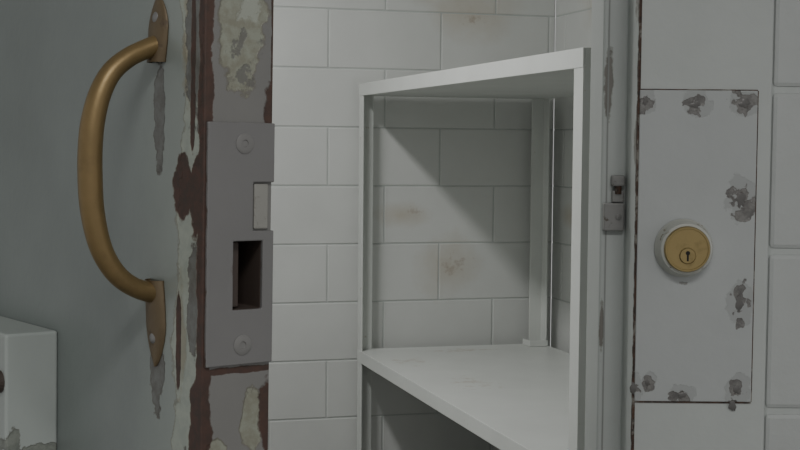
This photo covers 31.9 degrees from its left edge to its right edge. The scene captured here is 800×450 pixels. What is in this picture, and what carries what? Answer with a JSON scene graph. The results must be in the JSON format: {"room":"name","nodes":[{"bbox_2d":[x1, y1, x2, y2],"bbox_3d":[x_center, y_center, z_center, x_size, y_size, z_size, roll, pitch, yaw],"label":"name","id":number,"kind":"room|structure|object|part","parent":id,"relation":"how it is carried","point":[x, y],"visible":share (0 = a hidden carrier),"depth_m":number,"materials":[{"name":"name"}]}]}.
{"room":"old hospital corridor","nodes":[
{"label":"old hospital corridor","id":0,"kind":"room"},
{"bbox_2d":[268,0,554,449],"bbox_3d":[-0.642,-0.335,4.828,2.440,2.440,0.190,0,3,-16],"label":"wall","id":1,"kind":"structure","parent":0,"point":[452,176],"depth_m":4.92,"materials":[{"name":"white tile"}]},
{"bbox_2d":[551,0,591,353],"bbox_3d":[1.062,-0.251,3.629,0.190,2.440,3.050,0,3,-16],"label":"wall","id":2,"kind":"structure","parent":0,"point":[573,17],"depth_m":4.98,"materials":[{"name":"white tile"}]},
{"bbox_2d":[763,0,799,449],"bbox_3d":[1.033,-0.150,1.847,1.138,2.440,0.185,1,3,0],"label":"wall","id":3,"kind":"structure","parent":0,"point":[782,363],"depth_m":1.76,"materials":[{"name":"white tile"}]},
{"bbox_2d":[584,0,773,449],"bbox_3d":[-0.147,-0.020,1.852,1.220,2.160,0.200,0,3,0],"label":"door frame","id":4,"kind":"structure","parent":3,"relation":"attached to","point":[687,44],"depth_m":1.77,"materials":[{"name":"grey metal"}]},
{"bbox_2d":[601,0,610,449],"bbox_3d":[0.269,0.025,1.834,0.002,2.080,0.002,1,3,0],"label":"bead","id":5,"kind":"object","parent":4,"relation":"attached to","point":[609,0],"visible":1,"depth_m":1.83},
{"bbox_2d":[603,175,624,230],"bbox_3d":[0.279,-0.029,1.824,0.026,0.072,0.014,1,3,0],"label":"latch keeper","id":6,"kind":"object","parent":4,"relation":"attached to","point":[613,213],"visible":1,"depth_m":1.82,"materials":[{"name":"paint"}]},
{"bbox_3d":[0.278,-0.011,1.826,0.026,0.036,0.012,0,3,0],"label":"plate","id":7,"kind":"part","parent":6,"relation":"part of","materials":[{"name":"paint"}]},
{"bbox_2d":[630,0,758,449],"bbox_3d":[0.369,-0.072,1.747,0.154,1.191,0.004,1,3,0],"label":"lock cover plate","id":8,"kind":"object","parent":4,"relation":"attached to","point":[697,149],"visible":1,"depth_m":1.75,"materials":[{"name":"grey metal"}]},
{"bbox_2d":[654,219,712,276],"bbox_3d":[0.354,0.029,1.736,0.073,0.073,0.030,0,3,0],"label":"cylinder","id":9,"kind":"object","parent":8,"relation":"in","point":[683,247],"depth_m":1.72,"materials":[{"name":"gold metal"}]},
{"bbox_3d":[0.370,0.027,1.753,0.147,0.391,0.004,1,3,0],"label":"plate","id":10,"kind":"part","parent":8,"relation":"part of","materials":[{"name":"paint"}]},
{"bbox_3d":[-0.010,1.112,1.866,6.000,0.100,7.600,0,3,0],"label":"floor","id":11,"kind":"structure","parent":0,"visible":0},
{"bbox_2d":[0,0,273,449],"bbox_3d":[-0.392,0.030,1.367,0.074,2.066,0.892,-2,4,-38],"label":"door","id":12,"kind":"structure","parent":11,"relation":"on","point":[218,66],"depth_m":1.09,"materials":[{"name":"grey metal"}]},
{"bbox_2d":[0,316,56,449],"bbox_3d":[-0.428,0.196,1.326,0.058,0.231,0.359,-1,4,-38],"label":"box","id":13,"kind":"object","parent":12,"relation":"attached to","point":[28,352],"visible":1,"depth_m":1.18,"materials":[{"name":"paint"}]},
{"bbox_2d":[77,0,168,366],"bbox_3d":[-0.207,-0.032,1.033,0.066,0.279,0.029,-2,4,-38],"label":"handle","id":14,"kind":"object","parent":12,"relation":"attached to","point":[153,48],"depth_m":1.02,"materials":[{"name":"gold metal"}]},
{"bbox_2d":[233,242,237,306],"bbox_3d":[-0.131,0.036,1.038,0.009,0.048,0.028,-2,4,-38],"label":"bolt","id":15,"kind":"object","parent":12,"relation":"attached to","point":[235,244],"visible":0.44,"depth_m":1.03,"materials":[{"name":"metal"}]},
{"bbox_2d":[204,121,274,367],"bbox_3d":[-0.117,0.014,1.020,0.057,0.177,0.004,-1,4,-38],"label":"strike plate","id":16,"kind":"object","parent":12,"relation":"attached to","point":[231,174],"visible":1,"depth_m":1.01,"materials":[{"name":"paint"}]},
{"bbox_2d":[234,335,250,354],"bbox_3d":[-0.115,0.088,1.024,0.015,0.015,0.001,-1,4,-38],"label":"screw","id":17,"kind":"object","parent":16,"relation":"attached to","point":[242,344],"visible":1,"depth_m":1.02,"materials":[{"name":"metal"}]},
{"bbox_2d":[236,133,253,153],"bbox_3d":[-0.112,-0.059,1.016,0.015,0.015,0.001,-1,4,-38],"label":"screw","id":18,"kind":"object","parent":16,"relation":"attached to","point":[244,142],"visible":1,"depth_m":1.02,"materials":[{"name":"metal"}]},
{"bbox_2d":[253,184,267,228],"bbox_3d":[-0.103,-0.014,1.030,0.012,0.033,0.002,-2,4,-38],"label":"latch","id":19,"kind":"object","parent":16,"relation":"attached to","point":[260,192],"visible":1,"depth_m":1.03,"materials":[{"name":"paint"}]},
{"bbox_2d":[357,47,590,449],"bbox_3d":[0.447,0.254,4.014,0.686,1.376,1.936,0,3,-16],"label":"shelf unit","id":20,"kind":"object","parent":11,"relation":"on","point":[529,395],"visible":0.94,"depth_m":4.18,"materials":[{"name":"paint"}]}
]}

